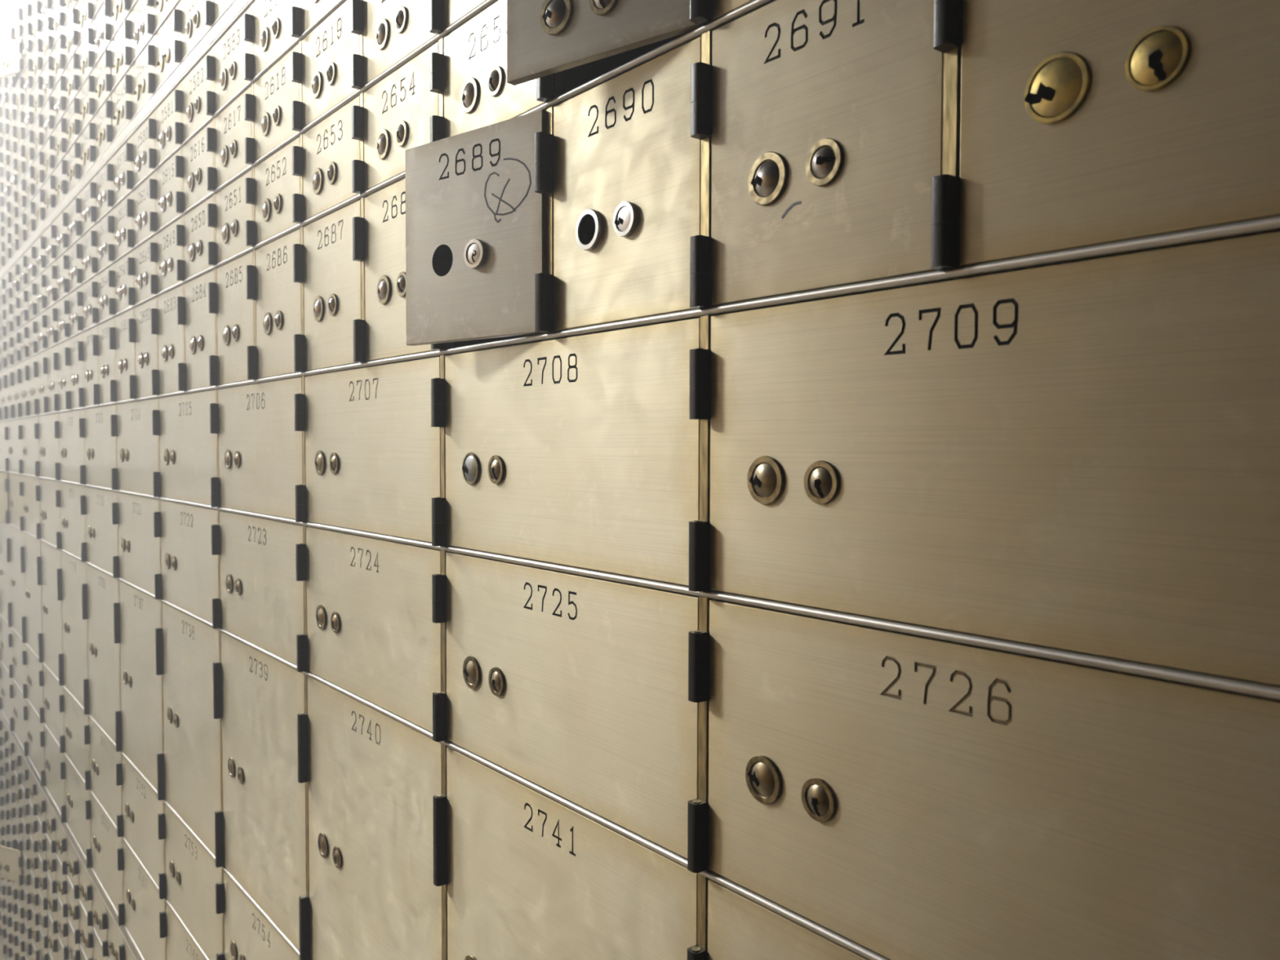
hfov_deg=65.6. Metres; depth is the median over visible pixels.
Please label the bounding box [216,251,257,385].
box
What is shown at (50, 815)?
box
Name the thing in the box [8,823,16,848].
box
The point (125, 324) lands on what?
box
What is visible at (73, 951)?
box
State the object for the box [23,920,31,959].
box
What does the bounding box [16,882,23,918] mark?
box
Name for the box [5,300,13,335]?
box
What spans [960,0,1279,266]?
box
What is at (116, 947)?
box
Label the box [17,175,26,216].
box
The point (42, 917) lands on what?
box
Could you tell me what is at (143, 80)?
box
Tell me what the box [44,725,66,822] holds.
box
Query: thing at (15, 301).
box
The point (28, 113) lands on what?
box
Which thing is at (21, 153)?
box
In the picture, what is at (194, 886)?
box
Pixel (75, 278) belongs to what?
box
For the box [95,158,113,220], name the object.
box
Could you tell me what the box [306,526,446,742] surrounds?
box
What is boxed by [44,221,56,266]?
box
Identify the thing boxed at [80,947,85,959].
box
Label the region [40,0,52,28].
box
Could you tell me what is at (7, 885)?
box
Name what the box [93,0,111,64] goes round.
box
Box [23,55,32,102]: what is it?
box
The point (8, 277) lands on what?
box
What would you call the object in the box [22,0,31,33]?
box
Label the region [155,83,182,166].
box
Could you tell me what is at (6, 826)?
box
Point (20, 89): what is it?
box
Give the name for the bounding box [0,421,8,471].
box
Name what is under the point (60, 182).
box
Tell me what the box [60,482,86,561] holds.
box
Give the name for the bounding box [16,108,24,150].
box
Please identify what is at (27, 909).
box
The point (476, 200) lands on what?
box
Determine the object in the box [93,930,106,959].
box
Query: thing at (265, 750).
box
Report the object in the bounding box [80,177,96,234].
box
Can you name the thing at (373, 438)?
box
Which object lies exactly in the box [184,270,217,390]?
box
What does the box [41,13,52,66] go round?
box
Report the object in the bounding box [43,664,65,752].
box
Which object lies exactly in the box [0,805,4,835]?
box
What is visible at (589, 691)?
box
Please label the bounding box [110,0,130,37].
box
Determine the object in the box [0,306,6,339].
box
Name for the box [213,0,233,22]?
box
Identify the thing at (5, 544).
box
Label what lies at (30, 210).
box
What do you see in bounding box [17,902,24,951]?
box
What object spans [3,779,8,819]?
box
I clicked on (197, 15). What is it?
box
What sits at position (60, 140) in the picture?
box
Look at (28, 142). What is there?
box
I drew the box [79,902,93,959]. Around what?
box
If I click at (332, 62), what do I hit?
box
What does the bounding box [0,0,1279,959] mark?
frame
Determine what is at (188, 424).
box
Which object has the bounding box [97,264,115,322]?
box
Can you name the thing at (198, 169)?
box
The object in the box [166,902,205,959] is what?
box
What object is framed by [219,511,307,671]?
box
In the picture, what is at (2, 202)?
box
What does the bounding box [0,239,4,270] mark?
box
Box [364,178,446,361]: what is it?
box
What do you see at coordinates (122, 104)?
box
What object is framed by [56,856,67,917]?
box
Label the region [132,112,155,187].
box
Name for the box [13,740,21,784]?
box
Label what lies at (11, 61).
box
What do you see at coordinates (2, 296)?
box
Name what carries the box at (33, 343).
in the frame
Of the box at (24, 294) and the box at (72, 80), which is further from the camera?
the box at (24, 294)
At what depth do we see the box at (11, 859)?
2.44 m
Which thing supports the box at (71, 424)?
in the frame
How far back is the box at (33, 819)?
2.26 m
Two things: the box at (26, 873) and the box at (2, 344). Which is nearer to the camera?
the box at (26, 873)
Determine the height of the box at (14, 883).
0.079 m
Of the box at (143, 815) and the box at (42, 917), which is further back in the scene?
the box at (42, 917)
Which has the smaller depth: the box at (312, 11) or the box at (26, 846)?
the box at (312, 11)
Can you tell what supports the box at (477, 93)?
in the frame
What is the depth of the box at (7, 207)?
2.41 m
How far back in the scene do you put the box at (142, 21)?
1.30 m
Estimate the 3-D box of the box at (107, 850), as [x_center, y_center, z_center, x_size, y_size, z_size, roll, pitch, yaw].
[-0.857,0.602,1.599,0.013,0.131,0.261,-1,2,-37]
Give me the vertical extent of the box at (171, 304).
0.125 m
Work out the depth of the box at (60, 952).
1.99 m
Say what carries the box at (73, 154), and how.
in the frame
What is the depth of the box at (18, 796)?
2.46 m
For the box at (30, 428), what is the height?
0.126 m
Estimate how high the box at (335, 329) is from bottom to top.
0.125 m
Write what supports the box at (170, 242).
in the frame
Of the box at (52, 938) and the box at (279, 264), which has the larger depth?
the box at (52, 938)
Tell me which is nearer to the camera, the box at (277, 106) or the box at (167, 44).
the box at (277, 106)
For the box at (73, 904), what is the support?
in the frame
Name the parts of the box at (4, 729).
door panel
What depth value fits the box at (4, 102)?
2.40 m
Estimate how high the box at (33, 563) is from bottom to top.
0.257 m
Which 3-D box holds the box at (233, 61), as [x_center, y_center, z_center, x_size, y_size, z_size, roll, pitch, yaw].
[-0.410,-0.423,1.004,0.013,0.071,0.131,-1,2,-37]
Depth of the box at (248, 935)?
1.02 m
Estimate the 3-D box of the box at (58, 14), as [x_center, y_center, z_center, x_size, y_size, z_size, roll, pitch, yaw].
[-1.058,-0.839,1.804,0.013,0.069,0.129,-1,2,-38]
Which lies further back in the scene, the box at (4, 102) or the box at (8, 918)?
the box at (8, 918)
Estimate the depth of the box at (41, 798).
2.15 m
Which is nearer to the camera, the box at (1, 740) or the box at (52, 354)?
the box at (52, 354)
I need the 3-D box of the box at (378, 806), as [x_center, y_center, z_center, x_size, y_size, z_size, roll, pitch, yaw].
[-0.210,0.304,0.774,0.013,0.257,0.261,-1,2,-37]
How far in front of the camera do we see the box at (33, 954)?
2.31 m
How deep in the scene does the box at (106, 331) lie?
1.52 m
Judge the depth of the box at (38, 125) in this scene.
2.01 m
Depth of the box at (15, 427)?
2.38 m
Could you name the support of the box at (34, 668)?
in the frame
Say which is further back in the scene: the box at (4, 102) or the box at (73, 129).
the box at (4, 102)
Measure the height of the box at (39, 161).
0.069 m
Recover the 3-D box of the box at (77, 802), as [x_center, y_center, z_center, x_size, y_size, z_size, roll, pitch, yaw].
[-1.019,0.595,1.803,0.013,0.131,0.261,-1,2,-37]
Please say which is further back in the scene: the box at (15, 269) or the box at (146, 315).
the box at (15, 269)
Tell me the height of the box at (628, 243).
0.124 m
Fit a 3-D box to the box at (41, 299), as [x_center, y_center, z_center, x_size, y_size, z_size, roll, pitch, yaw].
[-1.221,-0.382,2.024,0.013,0.076,0.129,-1,2,-38]
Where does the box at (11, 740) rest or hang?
in the frame
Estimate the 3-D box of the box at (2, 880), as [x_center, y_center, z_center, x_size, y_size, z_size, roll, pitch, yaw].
[-1.790,1.102,2.787,0.013,0.079,0.129,-1,2,-38]
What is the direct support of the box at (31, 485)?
in the frame
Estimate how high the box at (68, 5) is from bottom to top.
0.069 m
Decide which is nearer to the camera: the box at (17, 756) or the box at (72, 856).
the box at (72, 856)
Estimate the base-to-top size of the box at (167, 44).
0.069 m
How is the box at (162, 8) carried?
in the frame
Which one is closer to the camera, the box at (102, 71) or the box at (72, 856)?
the box at (102, 71)
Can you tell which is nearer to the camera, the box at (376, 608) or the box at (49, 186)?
the box at (376, 608)
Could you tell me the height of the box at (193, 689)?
0.257 m
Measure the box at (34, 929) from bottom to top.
0.079 m
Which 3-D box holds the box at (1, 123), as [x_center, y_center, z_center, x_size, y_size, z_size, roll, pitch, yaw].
[-1.624,-0.865,2.517,0.013,0.069,0.129,-1,2,-38]
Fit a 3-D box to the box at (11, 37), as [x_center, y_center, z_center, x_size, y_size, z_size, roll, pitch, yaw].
[-1.462,-1.004,2.308,0.013,0.069,0.129,-1,2,-38]
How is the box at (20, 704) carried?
in the frame
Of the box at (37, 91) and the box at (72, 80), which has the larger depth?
the box at (37, 91)
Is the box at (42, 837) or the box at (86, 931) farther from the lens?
the box at (42, 837)
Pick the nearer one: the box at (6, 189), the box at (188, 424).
the box at (188, 424)
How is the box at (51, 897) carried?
in the frame
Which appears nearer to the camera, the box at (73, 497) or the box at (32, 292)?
the box at (73, 497)
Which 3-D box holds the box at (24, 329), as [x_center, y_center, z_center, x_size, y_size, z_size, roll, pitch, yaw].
[-1.383,-0.310,2.230,0.013,0.075,0.129,-1,2,-38]
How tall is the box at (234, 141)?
0.076 m
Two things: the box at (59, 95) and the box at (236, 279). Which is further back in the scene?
the box at (59, 95)
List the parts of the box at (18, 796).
door panel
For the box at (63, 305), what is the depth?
1.82 m
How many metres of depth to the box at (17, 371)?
2.33 m
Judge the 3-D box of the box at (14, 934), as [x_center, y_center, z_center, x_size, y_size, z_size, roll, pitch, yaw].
[-1.629,1.192,2.586,0.013,0.079,0.129,-1,2,-38]
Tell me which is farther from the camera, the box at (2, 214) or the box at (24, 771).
the box at (2, 214)
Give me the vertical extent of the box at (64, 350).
0.125 m
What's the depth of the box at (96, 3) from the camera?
1.53 m
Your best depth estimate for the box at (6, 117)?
2.39 m
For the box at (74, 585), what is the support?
in the frame
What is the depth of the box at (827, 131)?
0.40 m
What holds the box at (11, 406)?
in the frame
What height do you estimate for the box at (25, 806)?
0.079 m
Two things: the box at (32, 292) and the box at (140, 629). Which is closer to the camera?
the box at (140, 629)
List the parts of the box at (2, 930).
door panel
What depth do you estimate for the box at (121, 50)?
1.40 m
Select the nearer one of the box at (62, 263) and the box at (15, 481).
the box at (62, 263)
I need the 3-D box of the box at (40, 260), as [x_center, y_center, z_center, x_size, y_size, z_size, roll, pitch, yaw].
[-1.220,-0.459,2.021,0.013,0.071,0.129,-1,2,-38]
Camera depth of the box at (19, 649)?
2.40 m
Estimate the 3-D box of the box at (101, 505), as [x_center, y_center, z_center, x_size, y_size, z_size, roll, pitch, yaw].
[-0.856,0.079,1.582,0.013,0.127,0.261,-1,2,-37]
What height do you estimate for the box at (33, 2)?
0.069 m
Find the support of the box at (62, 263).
in the frame
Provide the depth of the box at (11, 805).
2.56 m
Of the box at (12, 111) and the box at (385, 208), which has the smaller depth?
the box at (385, 208)
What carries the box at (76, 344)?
in the frame
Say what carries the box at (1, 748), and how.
in the frame
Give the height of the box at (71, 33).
0.069 m
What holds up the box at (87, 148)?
in the frame
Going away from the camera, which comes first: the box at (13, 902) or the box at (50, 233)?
the box at (50, 233)
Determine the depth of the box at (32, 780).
2.25 m
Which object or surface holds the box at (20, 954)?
in the frame
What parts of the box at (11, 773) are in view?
door panel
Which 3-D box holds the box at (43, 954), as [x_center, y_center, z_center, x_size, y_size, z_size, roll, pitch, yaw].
[-1.305,1.041,2.174,0.013,0.079,0.129,-1,2,-38]
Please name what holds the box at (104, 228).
in the frame
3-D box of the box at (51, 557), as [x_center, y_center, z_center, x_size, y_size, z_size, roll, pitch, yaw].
[-1.180,0.260,1.995,0.013,0.257,0.261,-1,2,-37]
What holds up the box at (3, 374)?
in the frame
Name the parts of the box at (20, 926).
door panel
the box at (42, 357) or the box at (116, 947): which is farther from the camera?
the box at (42, 357)
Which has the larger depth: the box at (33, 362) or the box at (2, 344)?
the box at (2, 344)
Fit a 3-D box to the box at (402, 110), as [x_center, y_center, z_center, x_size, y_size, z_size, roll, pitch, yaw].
[-0.168,-0.255,0.704,0.013,0.075,0.131,-1,2,-37]
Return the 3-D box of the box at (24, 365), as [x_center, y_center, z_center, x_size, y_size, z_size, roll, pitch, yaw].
[-1.383,-0.206,2.233,0.013,0.125,0.129,-1,2,-38]
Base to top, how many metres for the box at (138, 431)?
0.126 m
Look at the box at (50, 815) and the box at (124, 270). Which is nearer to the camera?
the box at (124, 270)
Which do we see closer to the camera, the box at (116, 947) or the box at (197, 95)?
the box at (197, 95)
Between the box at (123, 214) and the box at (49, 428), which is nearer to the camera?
the box at (123, 214)
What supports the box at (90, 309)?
in the frame
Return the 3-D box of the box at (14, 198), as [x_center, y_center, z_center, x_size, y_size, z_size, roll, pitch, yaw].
[-1.463,-0.637,2.321,0.013,0.069,0.129,-1,2,-38]
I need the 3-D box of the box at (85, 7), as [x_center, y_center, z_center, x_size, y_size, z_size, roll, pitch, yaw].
[-0.896,-0.758,1.603,0.013,0.069,0.129,-1,2,-38]
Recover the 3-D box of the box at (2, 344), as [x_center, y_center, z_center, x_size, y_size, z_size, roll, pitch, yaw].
[-1.625,-0.321,2.535,0.013,0.075,0.129,-1,2,-38]
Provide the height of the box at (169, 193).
0.076 m
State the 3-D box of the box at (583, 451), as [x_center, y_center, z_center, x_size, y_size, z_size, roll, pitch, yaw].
[-0.047,-0.016,0.560,0.013,0.126,0.261,-1,2,-37]
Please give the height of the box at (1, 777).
0.079 m
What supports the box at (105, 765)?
in the frame
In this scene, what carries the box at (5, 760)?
in the frame
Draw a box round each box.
[0,38,23,78]
[0,75,8,114]
[0,88,2,119]
[0,120,2,150]
[0,149,3,180]
[0,178,4,210]
[0,209,4,240]
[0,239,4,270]
[0,275,5,308]
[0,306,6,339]
[0,337,6,369]
[0,369,8,419]
[0,372,2,420]
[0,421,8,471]
[0,472,9,523]
[0,522,11,626]
[0,615,13,677]
[0,661,1,709]
[0,662,13,730]
[0,715,2,746]
[0,746,3,776]
[0,775,3,805]
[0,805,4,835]
[0,828,4,845]
[0,844,23,885]
[0,877,4,895]
[0,883,5,924]
[0,910,6,954]
[1,718,8,757]
[2,106,8,145]
[2,137,9,174]
[2,748,8,788]
[3,167,10,204]
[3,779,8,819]
[3,808,9,847]
[4,199,10,235]
[4,230,11,264]
[4,268,12,302]
[4,878,11,912]
[4,897,11,943]
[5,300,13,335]
[5,333,13,367]
[5,928,12,959]
[6,366,14,418]
[7,26,14,42]
[7,74,16,101]
[7,728,14,770]
[8,90,16,132]
[8,122,17,163]
[8,418,22,473]
[8,472,24,530]
[8,760,15,802]
[8,791,15,835]
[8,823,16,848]
[9,155,17,194]
[9,524,26,643]
[10,188,17,226]
[10,220,18,257]
[10,880,17,899]
[10,884,17,931]
[11,260,19,297]
[11,916,17,959]
[11,946,14,959]
[12,293,20,330]
[12,629,26,698]
[13,328,21,364]
[13,363,22,417]
[13,680,28,755]
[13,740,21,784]
[14,5,22,39]
[14,773,22,817]
[14,806,22,851]
[15,75,24,117]
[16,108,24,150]
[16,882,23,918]
[17,142,25,184]
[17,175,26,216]
[17,210,26,248]
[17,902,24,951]
[17,936,24,959]
[18,252,27,290]
[19,286,27,325]
[20,323,28,359]
[20,753,28,799]
[21,359,30,416]
[21,786,29,834]
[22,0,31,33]
[22,19,31,67]
[22,416,39,476]
[22,475,40,538]
[22,820,30,869]
[22,854,31,904]
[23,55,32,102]
[23,90,33,137]
[23,532,43,662]
[23,888,31,939]
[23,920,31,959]
[24,127,34,171]
[25,163,34,205]
[26,198,35,239]
[26,242,35,283]
[26,644,44,723]
[26,700,44,786]
[27,279,36,319]
[27,316,37,356]
[28,355,38,415]
[28,767,36,815]
[28,800,37,852]
[29,836,38,888]
[30,872,39,925]
[31,0,37,13]
[31,0,41,49]
[31,35,42,85]
[31,907,39,959]
[31,943,35,959]
[32,73,42,121]
[33,111,43,157]
[34,147,44,194]
[34,185,44,230]
[35,231,45,275]
[35,271,46,314]
[36,311,47,351]
[36,782,45,833]
[37,350,48,413]
[37,818,46,871]
[37,854,47,910]
[38,413,60,479]
[38,892,48,948]
[39,928,48,959]
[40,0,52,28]
[40,478,61,549]
[40,540,63,685]
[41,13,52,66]
[42,53,53,106]
[42,92,53,143]
[43,131,54,181]
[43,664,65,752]
[44,172,55,218]
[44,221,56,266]
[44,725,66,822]
[45,261,57,306]
[45,798,56,853]
[46,303,57,346]
[46,836,56,893]
[46,874,57,933]
[47,345,58,412]
[47,913,57,959]
[52,0,64,47]
[53,30,65,87]
[53,72,66,126]
[53,114,66,166]
[54,155,66,206]
[55,208,67,257]
[55,815,66,875]
[56,250,69,299]
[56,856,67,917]
[57,295,69,342]
[57,339,71,410]
[57,897,68,959]
[57,936,66,959]
[58,409,85,484]
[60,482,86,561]
[61,551,88,715]
[63,0,76,22]
[63,688,90,790]
[64,4,78,65]
[64,755,91,867]
[65,49,79,107]
[66,93,79,151]
[66,137,80,192]
[66,835,79,898]
[66,877,79,943]
[67,193,81,246]
[67,238,82,291]
[67,920,79,959]
[68,286,83,336]
[69,333,84,408]
[77,0,93,42]
[78,23,93,87]
[78,857,93,926]
[79,71,94,132]
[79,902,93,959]
[80,118,95,177]
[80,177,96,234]
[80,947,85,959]
[81,225,97,282]
[82,275,97,329]
[83,326,99,406]
[84,404,118,489]
[85,486,119,577]
[86,564,121,751]
[88,716,123,836]
[90,792,124,925]
[92,882,107,956]
[93,0,102,16]
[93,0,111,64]
[93,44,111,111]
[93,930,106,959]
[94,95,112,159]
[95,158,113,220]
[96,210,114,271]
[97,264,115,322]
[97,318,116,404]
[106,908,124,959]
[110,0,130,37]
[111,14,131,88]
[111,69,132,139]
[112,137,133,204]
[113,192,133,259]
[114,250,134,314]
[115,308,136,401]
[116,398,160,497]
[117,492,161,599]
[119,580,164,800]
[121,754,165,898]
[123,840,166,959]
[124,941,135,959]
[130,0,135,7]
[130,0,154,62]
[131,39,155,116]
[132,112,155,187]
[133,172,156,246]
[133,235,157,304]
[134,297,159,398]
[153,0,177,31]
[154,3,182,90]
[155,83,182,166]
[155,148,183,230]
[156,217,184,293]
[157,284,186,394]
[159,390,219,506]
[160,500,221,628]
[161,602,223,867]
[164,803,224,959]
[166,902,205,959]
[181,0,213,59]
[182,48,214,142]
[182,120,215,211]
[183,195,217,279]
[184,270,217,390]
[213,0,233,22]
[213,6,253,113]
[214,85,254,189]
[215,168,255,263]
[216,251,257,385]
[217,377,306,522]
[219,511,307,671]
[221,631,310,959]
[223,871,299,959]
[253,0,302,77]
[253,44,302,161]
[254,137,303,244]
[255,228,305,378]
[301,0,339,33]
[302,0,364,128]
[302,95,364,221]
[303,200,366,371]
[304,356,446,546]
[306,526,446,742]
[307,675,447,959]
[363,0,444,85]
[364,41,444,191]
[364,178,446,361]
[404,109,553,346]
[444,0,486,30]
[444,0,555,138]
[444,318,711,591]
[445,551,709,873]
[446,746,708,959]
[506,0,712,85]
[553,36,712,331]
[707,879,869,959]
[708,599,1279,959]
[710,231,1279,685]
[711,0,963,306]
[712,0,753,19]
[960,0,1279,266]
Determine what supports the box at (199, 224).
in the frame
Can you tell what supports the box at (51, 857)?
attached to the frame
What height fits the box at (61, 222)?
0.071 m
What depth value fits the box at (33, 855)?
2.26 m
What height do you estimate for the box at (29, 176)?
0.069 m
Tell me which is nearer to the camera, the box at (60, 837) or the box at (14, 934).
the box at (60, 837)
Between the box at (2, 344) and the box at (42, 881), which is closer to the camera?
the box at (42, 881)
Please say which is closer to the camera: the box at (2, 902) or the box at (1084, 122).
the box at (1084, 122)
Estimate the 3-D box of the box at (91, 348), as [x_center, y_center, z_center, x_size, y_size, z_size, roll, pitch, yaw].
[-0.896,-0.184,1.623,0.013,0.125,0.131,-1,2,-37]
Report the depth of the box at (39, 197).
2.01 m
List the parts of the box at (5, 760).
door panel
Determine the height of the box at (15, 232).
0.069 m
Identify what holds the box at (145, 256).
in the frame
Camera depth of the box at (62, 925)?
1.96 m
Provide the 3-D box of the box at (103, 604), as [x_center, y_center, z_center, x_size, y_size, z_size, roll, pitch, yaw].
[-0.857,0.275,1.588,0.013,0.257,0.261,-1,2,-37]
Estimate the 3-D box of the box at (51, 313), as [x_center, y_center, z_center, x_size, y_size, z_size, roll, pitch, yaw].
[-1.140,-0.299,1.925,0.013,0.075,0.129,-1,2,-38]
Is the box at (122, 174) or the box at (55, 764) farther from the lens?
the box at (55, 764)
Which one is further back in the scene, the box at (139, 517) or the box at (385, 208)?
the box at (139, 517)
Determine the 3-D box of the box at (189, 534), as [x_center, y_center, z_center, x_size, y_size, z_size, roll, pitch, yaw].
[-0.533,0.093,1.175,0.013,0.127,0.261,-1,2,-37]
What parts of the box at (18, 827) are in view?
door panel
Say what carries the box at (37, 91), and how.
in the frame
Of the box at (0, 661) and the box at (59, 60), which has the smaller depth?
the box at (59, 60)
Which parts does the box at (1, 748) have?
door panel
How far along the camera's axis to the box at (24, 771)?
2.36 m
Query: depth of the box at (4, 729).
2.65 m
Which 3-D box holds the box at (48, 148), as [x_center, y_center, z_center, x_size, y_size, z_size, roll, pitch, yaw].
[-1.139,-0.622,1.913,0.013,0.069,0.129,-1,2,-38]
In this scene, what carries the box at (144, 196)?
in the frame
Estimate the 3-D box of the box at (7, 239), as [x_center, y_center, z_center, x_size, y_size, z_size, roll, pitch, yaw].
[-1.544,-0.567,2.425,0.013,0.069,0.129,-1,2,-38]
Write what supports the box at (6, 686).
in the frame
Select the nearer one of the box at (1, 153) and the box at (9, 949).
the box at (1, 153)
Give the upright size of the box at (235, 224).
0.075 m
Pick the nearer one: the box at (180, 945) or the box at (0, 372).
the box at (180, 945)
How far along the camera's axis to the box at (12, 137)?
2.30 m
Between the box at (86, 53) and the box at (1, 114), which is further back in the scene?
the box at (1, 114)
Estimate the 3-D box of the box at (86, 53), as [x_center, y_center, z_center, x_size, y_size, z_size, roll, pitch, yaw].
[-0.897,-0.685,1.606,0.013,0.069,0.129,-1,2,-38]
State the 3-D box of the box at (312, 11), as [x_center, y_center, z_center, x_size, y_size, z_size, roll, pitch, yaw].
[-0.249,-0.415,0.801,0.013,0.071,0.131,-1,2,-37]
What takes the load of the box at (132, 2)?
in the frame
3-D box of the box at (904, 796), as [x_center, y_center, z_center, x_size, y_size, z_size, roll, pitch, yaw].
[0.114,0.123,0.361,0.013,0.127,0.261,-1,2,-37]
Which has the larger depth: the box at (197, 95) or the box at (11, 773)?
the box at (11, 773)
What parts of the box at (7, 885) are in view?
door panel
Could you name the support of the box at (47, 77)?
in the frame
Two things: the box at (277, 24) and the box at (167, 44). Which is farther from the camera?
the box at (167, 44)
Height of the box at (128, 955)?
0.079 m
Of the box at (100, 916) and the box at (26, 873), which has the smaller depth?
the box at (100, 916)
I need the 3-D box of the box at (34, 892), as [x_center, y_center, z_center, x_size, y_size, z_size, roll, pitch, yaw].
[-1.386,0.954,2.273,0.013,0.079,0.129,-1,2,-38]
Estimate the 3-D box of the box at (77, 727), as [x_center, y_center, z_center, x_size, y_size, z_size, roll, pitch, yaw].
[-1.019,0.463,1.798,0.013,0.125,0.261,-1,2,-37]
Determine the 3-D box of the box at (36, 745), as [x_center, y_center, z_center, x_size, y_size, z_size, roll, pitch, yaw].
[-1.344,0.580,2.209,0.013,0.131,0.259,-1,2,-38]
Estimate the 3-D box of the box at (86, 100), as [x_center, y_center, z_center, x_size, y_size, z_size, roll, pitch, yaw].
[-0.897,-0.611,1.608,0.013,0.069,0.129,-1,2,-38]
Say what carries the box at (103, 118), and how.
in the frame
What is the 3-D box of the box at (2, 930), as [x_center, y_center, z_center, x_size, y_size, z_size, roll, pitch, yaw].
[-1.791,1.268,2.793,0.013,0.079,0.129,-1,2,-38]
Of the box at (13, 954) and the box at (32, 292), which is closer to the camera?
the box at (32, 292)
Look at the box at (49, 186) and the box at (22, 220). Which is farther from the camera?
the box at (22, 220)
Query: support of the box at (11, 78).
in the frame
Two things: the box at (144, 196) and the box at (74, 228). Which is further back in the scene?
the box at (74, 228)
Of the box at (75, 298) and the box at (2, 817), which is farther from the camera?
the box at (2, 817)
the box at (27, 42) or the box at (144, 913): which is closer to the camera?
the box at (144, 913)
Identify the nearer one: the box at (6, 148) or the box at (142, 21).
the box at (142, 21)
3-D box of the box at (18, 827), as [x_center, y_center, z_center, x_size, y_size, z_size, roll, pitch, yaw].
[-1.547,0.864,2.473,0.013,0.079,0.129,-1,2,-38]
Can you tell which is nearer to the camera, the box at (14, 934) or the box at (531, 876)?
the box at (531, 876)
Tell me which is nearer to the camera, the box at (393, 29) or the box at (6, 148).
the box at (393, 29)
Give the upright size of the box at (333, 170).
0.075 m
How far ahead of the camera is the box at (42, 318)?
2.02 m
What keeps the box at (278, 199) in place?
in the frame
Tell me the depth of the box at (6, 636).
2.60 m
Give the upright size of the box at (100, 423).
0.126 m
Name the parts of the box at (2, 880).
door panel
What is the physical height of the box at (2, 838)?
0.079 m
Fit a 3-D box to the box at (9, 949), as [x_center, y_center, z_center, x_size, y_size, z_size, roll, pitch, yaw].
[-1.710,1.272,2.691,0.013,0.079,0.129,-1,2,-38]
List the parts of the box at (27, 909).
door panel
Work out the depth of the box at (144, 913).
1.40 m
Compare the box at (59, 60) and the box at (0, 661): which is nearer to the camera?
the box at (59, 60)
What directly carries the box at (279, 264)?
in the frame
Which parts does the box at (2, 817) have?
door panel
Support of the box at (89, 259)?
in the frame
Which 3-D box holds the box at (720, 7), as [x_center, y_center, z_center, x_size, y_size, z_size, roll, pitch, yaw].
[0.074,-0.244,0.399,0.013,0.075,0.131,-1,2,-37]
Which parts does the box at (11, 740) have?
door panel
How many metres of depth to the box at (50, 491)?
1.98 m
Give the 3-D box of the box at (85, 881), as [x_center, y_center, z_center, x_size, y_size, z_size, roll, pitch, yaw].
[-0.981,0.724,1.756,0.013,0.079,0.129,-1,2,-38]
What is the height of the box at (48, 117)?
0.069 m
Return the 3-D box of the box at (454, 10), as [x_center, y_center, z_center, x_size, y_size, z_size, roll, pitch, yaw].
[-0.087,-0.330,0.600,0.013,0.076,0.131,-1,2,-37]
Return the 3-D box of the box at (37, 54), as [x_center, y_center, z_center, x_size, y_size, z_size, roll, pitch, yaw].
[-1.220,-0.846,2.008,0.013,0.069,0.129,-1,2,-38]
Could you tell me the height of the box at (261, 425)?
0.126 m
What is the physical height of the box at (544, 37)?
0.075 m
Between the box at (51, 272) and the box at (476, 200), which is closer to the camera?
the box at (476, 200)
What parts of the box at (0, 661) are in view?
door panel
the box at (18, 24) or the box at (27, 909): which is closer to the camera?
the box at (18, 24)
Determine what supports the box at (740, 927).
in the frame
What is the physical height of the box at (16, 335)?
0.075 m
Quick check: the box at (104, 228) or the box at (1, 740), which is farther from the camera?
the box at (1, 740)
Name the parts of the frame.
rail, trim, rail, rail, rail, rail, rail, rail, rail, rail, rail, rail, rail, rail, rail, wide trim, rail, rail, rail, rail, wide trim, rail, rail, rail, rail, rail, rail, rail, rail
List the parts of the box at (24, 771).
door panel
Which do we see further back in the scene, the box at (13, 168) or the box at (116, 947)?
the box at (13, 168)
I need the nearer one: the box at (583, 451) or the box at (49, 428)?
the box at (583, 451)
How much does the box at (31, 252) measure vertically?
0.071 m
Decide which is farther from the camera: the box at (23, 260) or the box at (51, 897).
the box at (23, 260)
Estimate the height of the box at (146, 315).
0.125 m
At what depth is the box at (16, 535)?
2.40 m
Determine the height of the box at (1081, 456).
0.126 m
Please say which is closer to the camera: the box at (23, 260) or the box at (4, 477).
the box at (23, 260)
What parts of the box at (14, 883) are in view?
door panel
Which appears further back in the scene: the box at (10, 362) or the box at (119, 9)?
the box at (10, 362)
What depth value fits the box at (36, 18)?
2.00 m

